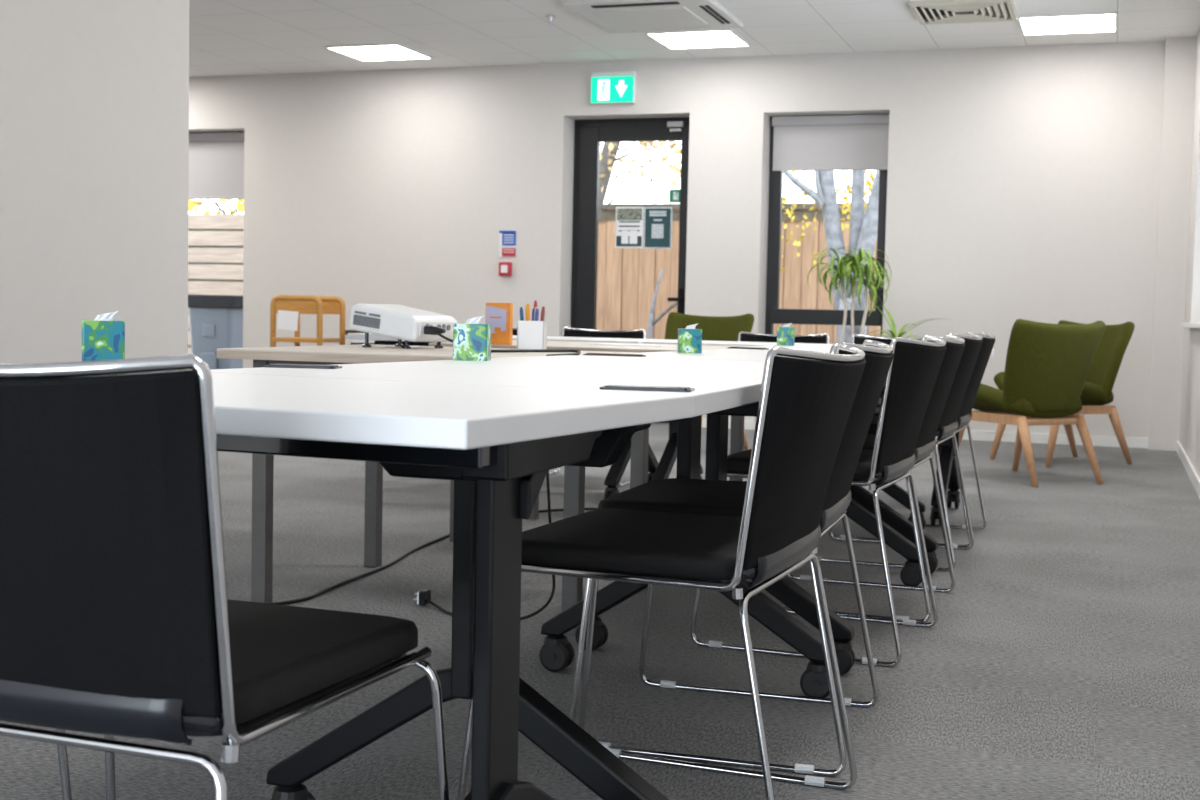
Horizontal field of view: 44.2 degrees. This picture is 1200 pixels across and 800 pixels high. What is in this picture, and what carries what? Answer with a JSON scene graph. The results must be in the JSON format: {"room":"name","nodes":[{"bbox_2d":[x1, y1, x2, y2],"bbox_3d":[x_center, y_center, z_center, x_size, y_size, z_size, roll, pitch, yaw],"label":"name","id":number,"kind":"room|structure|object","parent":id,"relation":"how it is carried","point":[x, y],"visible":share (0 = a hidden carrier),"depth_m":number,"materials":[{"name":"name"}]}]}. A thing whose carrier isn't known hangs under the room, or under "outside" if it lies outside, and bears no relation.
{"room":"meeting room","nodes":[
{"label":"meeting room","id":0,"kind":"room"},
{"bbox_2d":[0,0,188,370],"bbox_3d":[-2.955,-0.717,1.996,0.160,2.787,7.900,2,4,19],"label":"wall partition","id":1,"kind":"structure","parent":0,"point":[94,94],"depth_m":5.16,"materials":[{"name":"paint"}]},
{"bbox_2d":[0,423,1199,799],"bbox_3d":[-3.031,0.530,5.315,10.450,0.100,14.391,2,4,19],"label":"floor","id":2,"kind":"structure","parent":0,"point":[1061,660],"depth_m":3.71,"materials":[{"name":"carpet"}]},
{"bbox_2d":[55,729,71,799],"bbox_3d":[-1.062,0.319,1.868,0.538,0.814,0.578,2,4,19],"label":"chair","id":3,"kind":"object","parent":2,"relation":"on","point":[62,749],"visible":0.04,"depth_m":2.05,"materials":[{"name":"silver metal"}]},
{"bbox_2d":[0,354,448,799],"bbox_3d":[-0.510,0.345,1.627,0.538,0.814,0.578,3,4,21],"label":"chair","id":4,"kind":"object","parent":2,"relation":"on","point":[118,619],"visible":1,"depth_m":1.36,"materials":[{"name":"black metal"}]},
{"bbox_2d":[270,295,345,346],"bbox_3d":[-2.186,-0.314,11.078,0.426,0.936,0.464,2,3,13],"label":"trolley","id":5,"kind":"object","parent":2,"relation":"on","point":[303,304],"visible":0.52,"depth_m":10.87,"materials":[{"name":"orange wood"}]},
{"bbox_2d":[277,310,298,330],"bbox_3d":[-2.284,-0.582,10.822,0.180,0.150,0.004,2,4,19],"label":"notice","id":6,"kind":"object","parent":5,"relation":"hanging from","point":[286,320],"visible":1,"depth_m":10.82,"materials":[{"name":"white paper"}]},
{"bbox_2d":[272,337,340,342],"bbox_3d":[-2.183,-0.449,11.069,0.370,0.030,0.460,2,3,13],"label":"shelf","id":7,"kind":"object","parent":5,"relation":"attached to","point":[281,339],"depth_m":10.87,"materials":[{"name":"brown wood"}]},
{"bbox_2d":[0,363,694,799],"bbox_3d":[-0.729,0.346,2.053,1.606,0.751,0.705,3,4,23],"label":"table","id":8,"kind":"object","parent":2,"relation":"on","point":[505,440],"visible":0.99,"depth_m":1.75,"materials":[{"name":"white laminate"}]},
{"bbox_2d":[82,311,124,361],"bbox_3d":[-0.758,-0.090,2.256,0.062,0.094,0.062,0,4,-19],"label":"tissue box","id":9,"kind":"object","parent":8,"relation":"on","point":[103,338],"visible":0.88,"depth_m":2.23,"materials":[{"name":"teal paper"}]},
{"bbox_2d":[345,330,376,344],"bbox_3d":[-1.553,-0.178,10.899,0.540,0.715,0.400,2,4,15],"label":"storage unit","id":10,"kind":"object","parent":2,"relation":"on","point":[354,342],"visible":0.16,"depth_m":10.75,"materials":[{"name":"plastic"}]},
{"bbox_2d":[345,330,364,334],"bbox_3d":[-1.574,-0.493,10.893,0.480,0.035,0.390,2,4,15],"label":"tray","id":11,"kind":"object","parent":10,"relation":"on","point":[346,331],"depth_m":10.75,"materials":[{"name":"brown plastic"}]},
{"bbox_2d":[352,340,376,342],"bbox_3d":[-1.523,-0.476,10.875,0.490,0.115,0.400,2,4,15],"label":"tray","id":12,"kind":"object","parent":10,"relation":"on","point":[353,341],"depth_m":10.75,"materials":[{"name":"white plastic"}]},
{"bbox_2d":[217,344,648,635],"bbox_3d":[-0.429,0.223,4.389,1.067,0.735,0.882,2,4,19],"label":"desk","id":13,"kind":"object","parent":2,"relation":"on","point":[262,464],"visible":0.53,"depth_m":4.22,"materials":[{"name":"white laminate"}]},
{"bbox_2d":[350,304,456,348],"bbox_3d":[-0.618,-0.232,4.633,0.286,0.135,0.224,3,4,30],"label":"projector","id":14,"kind":"object","parent":13,"relation":"on","point":[401,322],"visible":0.88,"depth_m":4.55,"materials":[{"name":"white plastic"}]},
{"bbox_2d":[353,311,379,328],"bbox_3d":[-0.719,-0.247,4.565,0.105,0.054,0.005,3,4,30],"label":"vent","id":15,"kind":"object","parent":14,"relation":"attached to","point":[361,319],"depth_m":4.56,"materials":[{"name":"grey plastic"}]},
{"bbox_2d":[419,322,455,335],"bbox_3d":[-0.502,-0.220,4.568,0.011,0.042,0.180,3,4,30],"label":"socket","id":16,"kind":"object","parent":14,"relation":"attached to","point":[448,326],"depth_m":4.57,"materials":[{"name":"white plastic"}]},
{"bbox_2d":[424,326,580,355],"bbox_3d":[-0.189,-0.170,4.284,0.360,0.068,0.747,-1,4,-33],"label":"lead","id":17,"kind":"object","parent":13,"relation":"on","point":[430,330],"visible":0.69,"depth_m":4.39,"materials":[{"name":"black rubber"}]},
{"bbox_2d":[517,321,546,349],"bbox_3d":[-0.216,-0.206,4.701,0.084,0.092,0.084,2,3,5],"label":"pot","id":18,"kind":"object","parent":13,"relation":"on","point":[531,335],"visible":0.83,"depth_m":4.66,"materials":[{"name":"white ceramic"}]},
{"bbox_2d":[520,307,523,320],"bbox_3d":[-0.245,-0.230,4.692,0.021,0.129,0.012,2,3,8],"label":"pen","id":19,"kind":"object","parent":18,"relation":"in","point":[521,308],"visible":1,"depth_m":4.68,"materials":[{"name":"blue plastic"}]},
{"bbox_2d":[526,304,529,320],"bbox_3d":[-0.228,-0.235,4.685,0.013,0.140,0.012,1,3,-3],"label":"pen","id":20,"kind":"object","parent":18,"relation":"in","point":[528,305],"visible":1,"depth_m":4.68,"materials":[{"name":"orange plastic"}]},
{"bbox_2d":[535,309,538,320],"bbox_3d":[-0.203,-0.226,4.670,0.020,0.125,0.012,2,3,8],"label":"pen","id":21,"kind":"object","parent":18,"relation":"in","point":[537,310],"visible":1,"depth_m":4.66,"materials":[{"name":"purple plastic"}]},
{"bbox_2d":[540,306,544,320],"bbox_3d":[-0.186,-0.231,4.694,0.021,0.133,0.012,2,3,8],"label":"pen","id":22,"kind":"object","parent":18,"relation":"in","point":[543,307],"visible":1,"depth_m":4.69,"materials":[{"name":"red plastic"}]},
{"bbox_2d":[269,508,597,604],"bbox_3d":[-0.599,0.528,5.286,0.387,0.011,2.580,3,4,26],"label":"cable","id":23,"kind":"object","parent":2,"relation":"on","point":[562,509],"visible":0.52,"depth_m":4.75,"materials":[{"name":"black plastic"}]},
{"bbox_2d":[413,470,554,619],"bbox_3d":[-0.339,0.256,4.142,0.430,0.699,0.137,2,4,19],"label":"lead","id":24,"kind":"object","parent":2,"relation":"on","point":[423,598],"visible":0.56,"depth_m":4.15,"materials":[{"name":"black plastic"}]},
{"bbox_2d":[348,333,670,498],"bbox_3d":[-0.411,0.063,7.089,1.445,0.733,0.704,2,4,19],"label":"table","id":25,"kind":"object","parent":2,"relation":"on","point":[615,473],"visible":0.22,"depth_m":6.78,"materials":[{"name":"white laminate"}]},
{"bbox_2d":[210,355,829,799],"bbox_3d":[-0.048,0.313,2.848,0.877,0.751,1.508,2,4,19],"label":"table","id":26,"kind":"object","parent":2,"relation":"on","point":[722,387],"visible":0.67,"depth_m":2.32,"materials":[{"name":"white laminate"}]},
{"bbox_2d":[264,364,341,368],"bbox_3d":[-0.514,-0.059,2.566,0.125,0.005,0.060,2,3,5],"label":"flap","id":27,"kind":"object","parent":26,"relation":"on","point":[309,366],"visible":1,"depth_m":2.54,"materials":[{"name":"black plastic"}]},
{"bbox_2d":[453,315,491,360],"bbox_3d":[-0.269,-0.132,3.120,0.072,0.096,0.072,1,3,3],"label":"tissue box","id":28,"kind":"object","parent":26,"relation":"on","point":[471,339],"visible":1,"depth_m":3.08,"materials":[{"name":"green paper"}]},
{"bbox_2d":[599,385,694,391],"bbox_3d":[0.066,-0.017,2.066,0.128,0.005,0.055,2,3,11],"label":"flap","id":29,"kind":"object","parent":26,"relation":"on","point":[606,387],"visible":1,"depth_m":2.04,"materials":[{"name":"black plastic"}]},
{"bbox_2d":[428,340,745,541],"bbox_3d":[0.011,0.158,5.633,1.042,0.735,0.902,2,4,19],"label":"desk","id":30,"kind":"object","parent":2,"relation":"on","point":[737,422],"visible":0.1,"depth_m":5.46,"materials":[{"name":"white laminate"},{"name":"grey metal"}]},
{"bbox_2d":[486,302,512,344],"bbox_3d":[-0.364,-0.276,5.336,0.090,0.150,0.063,2,3,5],"label":"box","id":31,"kind":"object","parent":30,"relation":"on","point":[500,315],"visible":0.84,"depth_m":5.31,"materials":[{"name":"orange cardboard"}]},
{"bbox_2d":[490,317,500,331],"bbox_3d":[-0.376,-0.272,5.306,0.042,0.055,0.002,2,3,5],"label":"print","id":32,"kind":"object","parent":31,"relation":"attached to","point":[496,329],"depth_m":5.31},
{"bbox_2d":[590,343,675,346],"bbox_3d":[0.127,-0.208,5.616,0.280,0.004,0.200,2,4,19],"label":"paper sheet","id":33,"kind":"object","parent":30,"relation":"on","point":[608,344],"visible":0.93,"depth_m":5.55,"materials":[{"name":"white paper"}]},
{"bbox_2d":[549,327,648,486],"bbox_3d":[-0.055,0.021,7.570,0.513,0.777,0.552,2,4,19],"label":"chair","id":34,"kind":"object","parent":2,"relation":"on","point":[569,332],"visible":0.2,"depth_m":7.80,"materials":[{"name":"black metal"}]},
{"bbox_2d":[457,343,865,799],"bbox_3d":[0.138,0.307,2.515,0.578,0.814,0.538,3,4,22],"label":"chair","id":35,"kind":"object","parent":2,"relation":"on","point":[805,405],"visible":0.87,"depth_m":2.32,"materials":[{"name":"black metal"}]},
{"bbox_2d":[665,312,753,449],"bbox_3d":[0.569,-0.112,9.293,0.631,0.877,0.698,4,4,34],"label":"armchair","id":36,"kind":"object","parent":2,"relation":"on","point":[714,328],"visible":0.2,"depth_m":9.47,"materials":[{"name":"green fabric"}]},
{"bbox_2d":[569,339,893,775],"bbox_3d":[0.297,0.278,3.063,0.578,0.814,0.538,2,4,17],"label":"chair","id":37,"kind":"object","parent":2,"relation":"on","point":[679,495],"visible":0.67,"depth_m":2.91,"materials":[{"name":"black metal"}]},
{"bbox_2d":[575,348,923,675],"bbox_3d":[0.500,0.243,4.232,0.727,0.751,1.430,2,4,19],"label":"table","id":38,"kind":"object","parent":2,"relation":"on","point":[785,590],"visible":0.3,"depth_m":3.63,"materials":[{"name":"white laminate"}]},
{"bbox_2d":[584,353,645,356],"bbox_3d":[0.037,-0.112,3.665,0.150,0.005,0.050,2,4,15],"label":"flap","id":39,"kind":"object","parent":38,"relation":"on","point":[595,354],"visible":1,"depth_m":3.65,"materials":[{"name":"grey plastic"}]},
{"bbox_2d":[677,324,701,352],"bbox_3d":[0.248,-0.171,4.086,0.063,0.083,0.063,1,3,-1],"label":"tissue box","id":40,"kind":"object","parent":38,"relation":"on","point":[689,338],"visible":1,"depth_m":4.06,"materials":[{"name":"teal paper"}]},
{"bbox_2d":[728,347,768,349],"bbox_3d":[0.473,-0.166,4.724,0.130,0.005,0.050,4,4,39],"label":"flap","id":41,"kind":"object","parent":38,"relation":"on","point":[728,347],"visible":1,"depth_m":4.71,"materials":[{"name":"black plastic"}]},
{"bbox_2d":[738,331,828,343],"bbox_3d":[0.847,0.059,7.258,0.513,0.777,0.552,2,4,19],"label":"chair","id":42,"kind":"object","parent":2,"relation":"on","point":[750,337],"visible":0.15,"depth_m":7.49,"materials":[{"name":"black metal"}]},
{"bbox_2d":[690,336,946,666],"bbox_3d":[0.610,0.231,3.954,0.578,0.814,0.538,3,4,22],"label":"chair","id":43,"kind":"object","parent":2,"relation":"on","point":[912,375],"visible":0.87,"depth_m":3.72,"materials":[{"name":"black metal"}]},
{"bbox_2d":[643,340,993,524],"bbox_3d":[0.975,0.121,6.610,1.450,0.733,0.704,2,4,19],"label":"table","id":44,"kind":"object","parent":2,"relation":"on","point":[946,453],"visible":0.32,"depth_m":6.56,"materials":[{"name":"white laminate"}]},
{"bbox_2d":[724,343,937,575],"bbox_3d":[0.885,0.177,5.521,0.859,0.747,1.220,2,4,19],"label":"table","id":45,"kind":"object","parent":2,"relation":"on","point":[904,526],"visible":0.18,"depth_m":5.01,"materials":[{"name":"white laminate"}]},
{"bbox_2d":[777,323,794,345],"bbox_3d":[0.703,-0.249,5.593,0.064,0.087,0.064,2,3,9],"label":"tissue box","id":46,"kind":"object","parent":45,"relation":"on","point":[785,334],"visible":1,"depth_m":5.56,"materials":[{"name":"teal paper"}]},
{"bbox_2d":[806,247,890,341],"bbox_3d":[1.702,-0.386,10.244,0.602,1.347,0.534,2,4,19],"label":"dracaena","id":47,"kind":"object","parent":2,"relation":"on","point":[854,265],"visible":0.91,"depth_m":10.19,"materials":[{"name":"green plant"}]},
{"bbox_2d":[746,334,964,622],"bbox_3d":[0.790,0.204,4.478,0.578,0.814,0.538,3,4,21],"label":"chair","id":48,"kind":"object","parent":2,"relation":"on","point":[926,442],"visible":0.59,"depth_m":4.30,"materials":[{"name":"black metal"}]},
{"bbox_2d":[851,334,947,491],"bbox_3d":[1.390,0.081,7.071,0.513,0.777,0.552,2,4,19],"label":"chair","id":49,"kind":"object","parent":2,"relation":"on","point":[856,339],"visible":0.08,"depth_m":7.31,"materials":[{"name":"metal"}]},
{"bbox_2d":[817,332,982,570],"bbox_3d":[1.070,0.158,5.353,0.578,0.814,0.538,3,4,21],"label":"chair","id":50,"kind":"object","parent":2,"relation":"on","point":[948,424],"visible":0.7,"depth_m":5.15,"materials":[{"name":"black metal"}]},
{"bbox_2d":[865,291,948,337],"bbox_3d":[2.008,-0.255,10.033,0.509,1.124,0.543,-1,4,-33],"label":"spider plant","id":51,"kind":"object","parent":2,"relation":"on","point":[893,332],"visible":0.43,"depth_m":10.03,"materials":[{"name":"green plant"}]},
{"bbox_2d":[828,332,995,546],"bbox_3d":[1.254,0.131,5.875,0.578,0.814,0.538,3,4,21],"label":"chair","id":52,"kind":"object","parent":2,"relation":"on","point":[965,414],"visible":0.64,"depth_m":5.71,"materials":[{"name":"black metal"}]},
{"bbox_2d":[959,319,1105,486],"bbox_3d":[2.323,-0.001,8.057,0.631,0.877,0.698,0,4,-27],"label":"armchair","id":53,"kind":"object","parent":2,"relation":"on","point":[1047,365],"visible":0.96,"depth_m":7.81,"materials":[{"name":"green fabric"}]},
{"bbox_2d":[989,320,1134,467],"bbox_3d":[2.849,-0.051,9.084,0.698,0.877,0.631,0,4,-26],"label":"armchair","id":54,"kind":"object","parent":2,"relation":"on","point":[1097,392],"visible":0.45,"depth_m":8.97,"materials":[{"name":"green fabric"}]},
{"bbox_2d":[189,41,1164,437],"bbox_3d":[-0.677,-1.257,11.915,10.450,2.787,0.380,2,4,19],"label":"wall","id":55,"kind":"structure","parent":0,"point":[1023,181],"depth_m":11.13,"materials":[{"name":"paint"}]},
{"bbox_2d":[188,132,243,198],"bbox_3d":[-3.411,-2.029,12.843,0.980,0.570,0.065,2,4,19],"label":"roller blind","id":56,"kind":"object","parent":55,"relation":"attached to","point":[216,160],"visible":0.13,"depth_m":12.80,"materials":[{"name":"grey fabric"}]},
{"bbox_2d":[499,262,511,275],"bbox_3d":[-0.751,-1.039,11.727,0.100,0.110,0.044,2,4,19],"label":"fire alarm","id":57,"kind":"object","parent":55,"relation":"attached to","point":[505,268],"visible":1,"depth_m":11.71,"materials":[{"name":"red plastic"}]},
{"bbox_2d":[499,230,516,256],"bbox_3d":[-0.732,-1.239,11.726,0.150,0.210,0.013,2,4,19],"label":"notice","id":58,"kind":"object","parent":55,"relation":"attached to","point":[507,238],"visible":1,"depth_m":11.72,"materials":[{"name":"blue paper"}]},
{"bbox_2d":[590,71,636,103],"bbox_3d":[0.100,-2.393,11.346,0.356,0.235,0.070,2,4,19],"label":"exit sign","id":59,"kind":"object","parent":55,"relation":"attached to","point":[606,87],"visible":1,"depth_m":11.32,"materials":[{"name":"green plastic"}]},
{"bbox_2d":[570,117,689,422],"bbox_3d":[0.254,-1.019,11.667,1.020,2.380,0.140,2,4,19],"label":"door","id":60,"kind":"structure","parent":55,"relation":"in","point":[588,134],"depth_m":11.71,"materials":[{"name":"black metal"}]},
{"bbox_2d":[615,207,643,247],"bbox_3d":[0.231,-1.361,11.664,0.229,0.322,0.008,2,4,19],"label":"poster","id":61,"kind":"object","parent":60,"relation":"attached to","point":[629,220],"visible":1,"depth_m":11.66,"materials":[{"name":"white paper"}]},
{"bbox_2d":[617,208,641,219],"bbox_3d":[0.233,-1.463,11.656,0.209,0.093,0.002,2,4,19],"label":"picture","id":62,"kind":"object","parent":61,"relation":"on","point":[622,213],"depth_m":11.66},
{"bbox_2d":[643,207,671,248],"bbox_3d":[0.452,-1.348,11.587,0.230,0.325,0.008,2,4,19],"label":"poster","id":63,"kind":"object","parent":60,"relation":"attached to","point":[657,220],"visible":1,"depth_m":11.58,"materials":[{"name":"teal paper"}]},
{"bbox_2d":[669,189,679,202],"bbox_3d":[0.587,-1.590,11.528,0.104,0.110,0.008,2,4,19],"label":"sticker","id":64,"kind":"object","parent":60,"relation":"attached to","point":[674,194],"visible":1,"depth_m":11.53,"materials":[{"name":"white paper"}]},
{"bbox_2d":[765,117,887,336],"bbox_3d":[1.722,-0.953,11.189,0.930,2.368,0.085,2,4,19],"label":"window","id":65,"kind":"structure","parent":55,"relation":"in","point":[773,314],"depth_m":11.25,"materials":[{"name":"black metal"}]},
{"bbox_2d":[772,114,888,170],"bbox_3d":[1.727,-1.921,11.063,0.895,0.405,0.065,2,4,19],"label":"roller blind","id":66,"kind":"object","parent":65,"relation":"attached to","point":[825,142],"visible":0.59,"depth_m":11.05,"materials":[{"name":"grey fabric"}]},
{"bbox_2d":[702,418,1147,447],"bbox_3d":[-0.863,0.104,11.841,9.855,0.070,0.015,2,4,19],"label":"baseboard","id":67,"kind":"structure","parent":55,"relation":"attached to","point":[1109,441],"depth_m":10.45,"materials":[{"name":"white paint"}]},
{"bbox_2d":[189,0,1199,76],"bbox_3d":[-2.969,-2.351,5.144,10.450,0.100,14.391,2,4,19],"label":"ceiling","id":68,"kind":"structure","parent":0,"point":[227,37],"depth_m":10.11,"materials":[{"name":"paint"}]},
{"bbox_2d":[325,43,432,60],"bbox_3d":[-1.661,-2.623,11.166,0.600,0.014,0.600,2,4,19],"label":"recessed light","id":69,"kind":"object","parent":68,"relation":"in","point":[384,51],"visible":1,"depth_m":11.12,"materials":[{"name":"white plastic"}]},
{"bbox_2d":[546,15,555,21],"bbox_3d":[-0.322,-2.496,9.681,0.070,0.035,0.070,2,4,19],"label":"sprinkler head","id":70,"kind":"object","parent":68,"relation":"attached to","point":[550,17],"visible":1,"depth_m":9.67},
{"bbox_2d":[561,0,742,33],"bbox_3d":[0.349,-2.466,9.481,0.950,0.043,0.950,2,4,19],"label":"air conditioner","id":71,"kind":"object","parent":68,"relation":"attached to","point":[611,16],"visible":1,"depth_m":9.38,"materials":[{"name":"white plastic"}]},
{"bbox_2d":[600,7,706,27],"bbox_3d":[0.348,-2.451,9.482,0.560,0.013,0.560,2,4,19],"label":"grille","id":72,"kind":"object","parent":71,"relation":"attached to","point":[642,17],"depth_m":9.44,"materials":[{"name":"white plastic"}]},
{"bbox_2d":[645,29,750,48],"bbox_3d":[0.692,-2.525,10.354,0.600,0.014,0.600,2,4,19],"label":"recessed light","id":73,"kind":"object","parent":68,"relation":"in","point":[709,38],"visible":0.99,"depth_m":10.32,"materials":[{"name":"white plastic"}]},
{"bbox_2d":[909,0,1016,24],"bbox_3d":[2.259,-2.413,9.179,0.600,0.032,0.600,2,4,19],"label":"ceiling vent","id":74,"kind":"object","parent":68,"relation":"in","point":[926,12],"visible":1,"depth_m":9.16,"materials":[{"name":"white metal"}]},
{"bbox_2d":[1017,12,1117,34],"bbox_3d":[3.023,-2.427,9.549,0.600,0.014,0.600,2,4,19],"label":"recessed light","id":75,"kind":"object","parent":68,"relation":"in","point":[1096,22],"visible":1,"depth_m":9.51,"materials":[{"name":"white plastic"}]},
{"bbox_2d":[1148,36,1196,450],"bbox_3d":[3.895,-1.050,10.072,0.195,2.787,0.120,2,4,19],"label":"wall pier","id":76,"kind":"object","parent":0,"point":[1180,52],"visible":0.86,"depth_m":10.02,"materials":[{"name":"paint"}]},
{"bbox_2d":[1179,28,1199,477],"bbox_3d":[1.871,-0.703,3.495,0.300,2.787,13.891,2,4,19],"label":"wall","id":77,"kind":"structure","parent":0,"point":[1189,435],"depth_m":9.18,"materials":[{"name":"paint"}]},
{"bbox_2d":[1176,441,1199,497],"bbox_3d":[1.674,0.649,3.570,0.015,0.070,13.771,2,4,19],"label":"baseboard","id":78,"kind":"structure","parent":77,"relation":"attached to","point":[1191,472],"depth_m":8.43,"materials":[{"name":"white paint"}]},
{"bbox_2d":[1182,322,1199,327],"bbox_3d":[3.219,-0.384,7.659,0.245,0.030,3.400,2,4,19],"label":"sill","id":79,"kind":"structure","parent":77,"relation":"attached to","point":[1192,324],"depth_m":8.17,"materials":[{"name":"white paint"}]},
{"label":"outside","id":80,"kind":"structure","parent":0,"visible":0},
{"bbox_3d":[1.078,-0.321,21.481,20.000,0.100,18.729,2,4,19],"label":"ground","id":81,"kind":"structure","parent":80,"visible":0},
{"bbox_2d":[188,294,242,368],"bbox_3d":[-3.703,-0.567,14.565,0.600,0.925,0.630,2,4,19],"label":"wheelie bin","id":82,"kind":"object","parent":81,"relation":"on","point":[216,321],"visible":0.53,"depth_m":14.30,"materials":[{"name":"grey plastic"}]},
{"bbox_2d":[188,214,243,369],"bbox_3d":[-4.813,-1.221,17.035,4.900,1.970,0.132,2,4,19],"label":"fence","id":83,"kind":"object","parent":81,"relation":"on","point":[215,241],"visible":0.02,"depth_m":16.81,"materials":[{"name":"beige wood"}]},
{"bbox_2d":[188,199,243,213],"bbox_3d":[-4.068,-1.490,17.593,2.356,2.495,0.726,2,3,12],"label":"shrub","id":84,"kind":"object","parent":81,"relation":"on","point":[192,203],"visible":0.09,"depth_m":17.67,"materials":[{"name":"yellow plant"}]},
{"bbox_2d":[598,141,680,223],"bbox_3d":[0.262,-2.157,14.073,2.773,4.410,1.590,2,4,19],"label":"tree","id":85,"kind":"object","parent":81,"relation":"on","point":[608,154],"visible":0.09,"depth_m":14.21,"materials":[{"name":"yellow plant"}]},
{"bbox_2d":[647,269,676,338],"bbox_3d":[0.876,-0.691,14.075,0.893,1.507,0.060,2,4,19],"label":"young sapling","id":86,"kind":"object","parent":81,"relation":"on","point":[651,323],"visible":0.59,"depth_m":14.18,"materials":[{"name":"grey plant"}]},
{"bbox_2d":[596,203,880,343],"bbox_3d":[2.406,-0.927,14.522,10.200,1.990,0.170,2,4,19],"label":"fence","id":87,"kind":"object","parent":81,"relation":"on","point":[627,278],"visible":0.16,"depth_m":15.06,"materials":[{"name":"brown wood"}]},
{"bbox_2d":[780,170,879,342],"bbox_3d":[2.268,-1.876,13.397,1.676,4.012,1.134,2,4,19],"label":"birch","id":88,"kind":"object","parent":81,"relation":"on","point":[863,227],"visible":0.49,"depth_m":13.12,"materials":[{"name":"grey plant"}]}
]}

